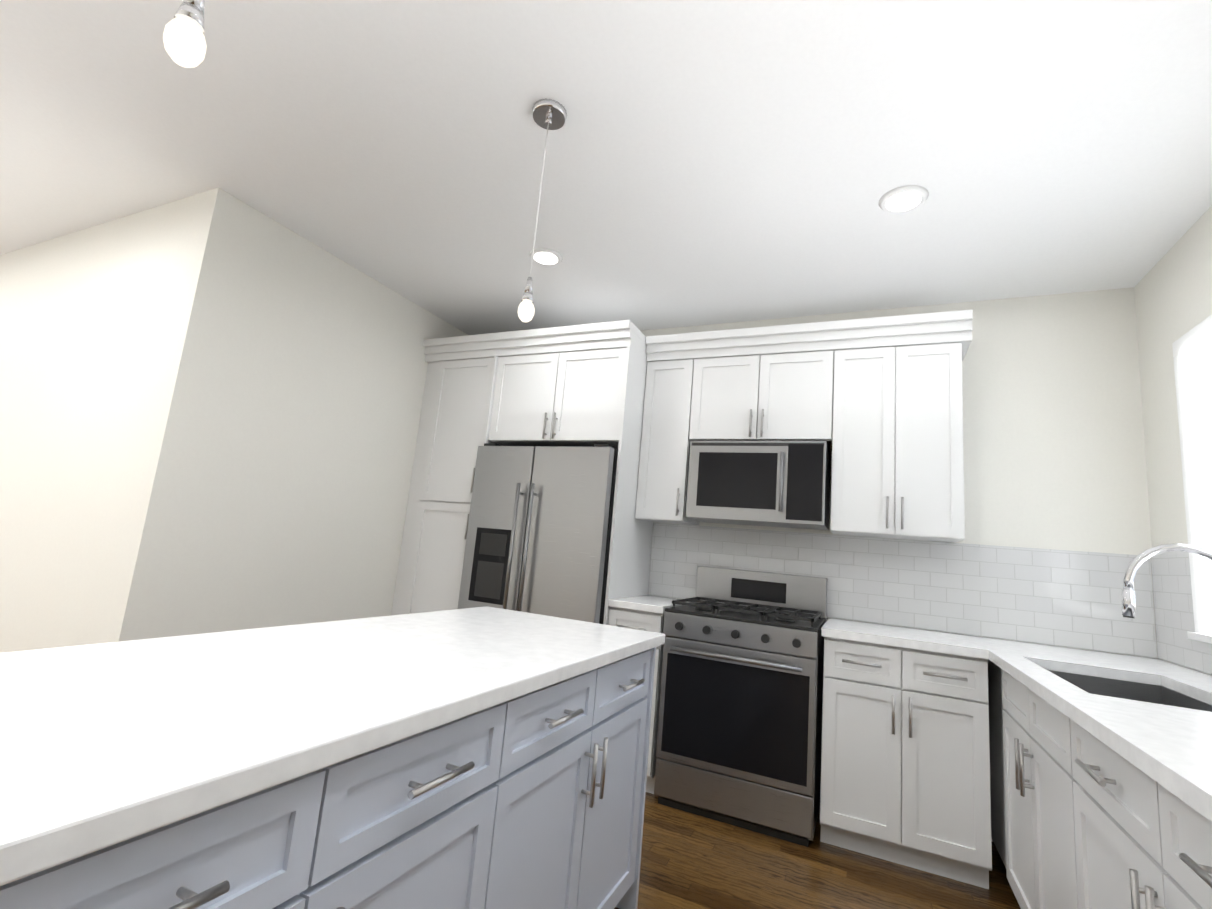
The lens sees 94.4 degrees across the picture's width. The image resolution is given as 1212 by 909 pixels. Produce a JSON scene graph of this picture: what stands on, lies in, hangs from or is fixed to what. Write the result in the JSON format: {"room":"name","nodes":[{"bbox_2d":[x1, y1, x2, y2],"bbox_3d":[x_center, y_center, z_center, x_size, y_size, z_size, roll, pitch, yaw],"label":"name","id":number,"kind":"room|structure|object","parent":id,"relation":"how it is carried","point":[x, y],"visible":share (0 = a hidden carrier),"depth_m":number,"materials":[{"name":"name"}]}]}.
{"room":"kitchen","nodes":[
{"label":"kitchen","id":0,"kind":"room"},
{"bbox_2d":[0,187,1211,841],"bbox_3d":[-4.212,-0.088,2.740,14.800,2.820,6.090,1,-10,25],"label":"wall","id":1,"kind":"structure","parent":0,"point":[210,405],"depth_m":2.93,"materials":[{"name":"paint"}]},
{"bbox_2d":[487,336,646,459],"bbox_3d":[-0.192,-0.339,3.823,0.951,0.630,0.620,1,-10,25],"label":"upper cabinet","id":2,"kind":"object","parent":1,"relation":"attached to","point":[582,385],"depth_m":3.51,"materials":[{"name":"white wood"}]},
{"bbox_2d":[635,310,972,542],"bbox_3d":[1.091,-0.140,3.306,1.772,1.160,0.405,1,-10,25],"label":"upper cabinet","id":3,"kind":"object","parent":1,"relation":"attached to","point":[876,403],"visible":1,"depth_m":3.08,"materials":[{"name":"white wood"}]},
{"bbox_2d":[686,441,830,529],"bbox_3d":[0.899,0.178,3.307,0.756,0.456,0.442,1,-10,25],"label":"over-the-range microwave","id":4,"kind":"object","parent":3,"relation":"attached to","point":[785,484],"visible":1,"depth_m":3.14,"materials":[{"name":"silver metal"}]},
{"bbox_2d":[648,523,1156,657],"bbox_3d":[1.444,0.704,3.190,2.530,0.471,0.008,1,-10,25],"label":"tile backsplash","id":5,"kind":"structure","parent":1,"relation":"attached to","point":[1068,598],"depth_m":3.01,"materials":[{"name":"white tile"}]},
{"bbox_2d":[1151,551,1211,674],"bbox_3d":[1.788,0.352,0.915,0.008,0.488,3.887,1,-10,25],"label":"tile backsplash","id":6,"kind":"structure","parent":1,"relation":"attached to","point":[1173,601],"depth_m":2.46,"materials":[{"name":"white tile"}]},
{"bbox_2d":[1172,314,1211,643],"bbox_3d":[2.264,0.009,1.782,0.188,1.280,1.340,1,-10,25],"label":"kitchen window","id":7,"kind":"structure","parent":1,"relation":"in","point":[1199,358],"depth_m":2.34,"materials":[{"name":"white"}]},
{"bbox_2d":[0,0,1211,334],"bbox_3d":[-4.083,-1.523,2.976,14.800,0.100,6.090,1,-10,25],"label":"ceiling","id":8,"kind":"structure","parent":0,"point":[706,162],"depth_m":2.21,"materials":[{"name":"paint"}]},
{"bbox_2d":[163,0,206,67],"bbox_3d":[-0.687,-1.070,1.020,0.130,0.824,0.130,1,-10,25],"label":"pendant light","id":9,"kind":"object","parent":8,"relation":"hanging from","point":[184,41],"visible":1,"depth_m":0.95,"materials":[{"name":"white glass"}]},
{"bbox_2d":[518,99,566,321],"bbox_3d":[-0.246,-0.866,2.018,0.130,0.824,0.130,1,-10,25],"label":"pendant light","id":10,"kind":"object","parent":8,"relation":"hanging from","point":[549,114],"visible":0.98,"depth_m":2.03,"materials":[{"name":"silver metal"}]},
{"bbox_2d":[529,248,562,265],"bbox_3d":[-0.336,-1.102,3.140,0.190,0.013,0.190,1,-10,25],"label":"recessed light","id":11,"kind":"object","parent":8,"relation":"in","point":[547,256],"visible":0.96,"depth_m":3.12,"materials":[{"name":"white"}]},
{"bbox_2d":[878,185,928,212],"bbox_3d":[1.267,-1.082,2.391,0.190,0.013,0.190,1,-10,25],"label":"recessed light","id":12,"kind":"object","parent":8,"relation":"in","point":[902,199],"visible":1,"depth_m":2.37,"materials":[{"name":"white"}]},
{"bbox_2d":[614,792,1020,908],"bbox_3d":[-4.340,1.347,2.504,14.800,0.100,6.090,1,-10,25],"label":"floor","id":13,"kind":"structure","parent":0,"point":[691,860],"depth_m":2.30,"materials":[{"name":"brown wood"}]},
{"bbox_2d":[0,642,664,908],"bbox_3d":[-0.526,0.978,1.292,0.668,0.904,1.969,1,-10,25],"label":"kitchen island","id":14,"kind":"object","parent":13,"relation":"on","point":[486,757],"depth_m":1.04,"materials":[{"name":"painted wood"},{"name":"brushed nickel"}]},
{"bbox_2d":[0,606,664,873],"bbox_3d":[-0.567,0.514,1.420,0.835,0.038,2.004,1,-10,25],"label":"island countertop","id":15,"kind":"structure","parent":14,"relation":"on","point":[101,740],"depth_m":0.94,"materials":[{"name":"white stone"}]},
{"bbox_2d":[395,344,498,614],"bbox_3d":[-0.945,0.570,3.973,0.515,2.500,0.641,1,-10,25],"label":"tall cabinet","id":16,"kind":"object","parent":13,"relation":"on","point":[458,421],"depth_m":3.79,"materials":[{"name":"white wood"}]},
{"bbox_2d":[457,443,617,623],"bbox_3d":[-0.343,0.890,3.535,0.940,1.834,0.766,1,-10,25],"label":"refrigerator","id":17,"kind":"object","parent":13,"relation":"on","point":[539,531],"visible":0.48,"depth_m":3.27,"materials":[{"name":"silver metal"}]},
{"bbox_2d":[654,566,826,846],"bbox_3d":[0.745,1.231,3.004,0.756,1.185,0.706,1,-10,25],"label":"gas range","id":18,"kind":"object","parent":13,"relation":"on","point":[739,740],"visible":1,"depth_m":2.74,"materials":[{"name":"silver metal"}]},
{"bbox_2d":[608,607,991,888],"bbox_3d":[0.901,1.367,2.942,1.772,0.924,0.658,1,-10,25],"label":"base cabinet","id":19,"kind":"object","parent":13,"relation":"on","point":[905,767],"depth_m":2.45,"materials":[{"name":"painted wood"},{"name":"brushed nickel"}]},
{"bbox_2d":[608,595,694,613],"bbox_3d":[0.288,0.884,3.329,0.322,0.038,0.628,1,-10,25],"label":"countertop","id":20,"kind":"structure","parent":19,"relation":"on","point":[651,603],"depth_m":3.10,"materials":[{"name":"white stone"}]},
{"bbox_2d":[822,618,985,658],"bbox_3d":[1.432,0.896,2.780,0.640,0.038,0.656,1,-10,25],"label":"countertop","id":21,"kind":"structure","parent":19,"relation":"on","point":[913,638],"depth_m":2.60,"materials":[{"name":"white stone"}]},
{"bbox_2d":[988,659,1211,908],"bbox_3d":[1.380,1.084,0.959,0.768,0.924,3.896,1,-10,25],"label":"base cabinet","id":22,"kind":"object","parent":13,"relation":"on","point":[1082,818],"depth_m":1.48,"materials":[{"name":"white wood"}]},
{"bbox_2d":[970,635,1211,821],"bbox_3d":[1.575,0.679,1.378,0.760,0.038,3.116,1,-10,25],"label":"countertop","id":23,"kind":"structure","parent":22,"relation":"on","point":[1168,747],"depth_m":1.43,"materials":[{"name":"white stone"}]},
{"bbox_2d":[1048,670,1211,711],"bbox_3d":[1.697,0.897,1.806,0.428,0.230,0.768,1,-10,25],"label":"sink","id":24,"kind":"object","parent":23,"relation":"in","point":[1150,693],"visible":0.02,"depth_m":2.10,"materials":[{"name":"silver metal"}]},
{"bbox_2d":[1122,543,1211,617],"bbox_3d":[1.881,0.523,1.820,0.332,0.463,0.103,1,-10,25],"label":"gooseneck faucet","id":25,"kind":"object","parent":23,"relation":"on","point":[1128,596],"visible":1,"depth_m":1.86,"materials":[{"name":"silver metal"}]}
]}

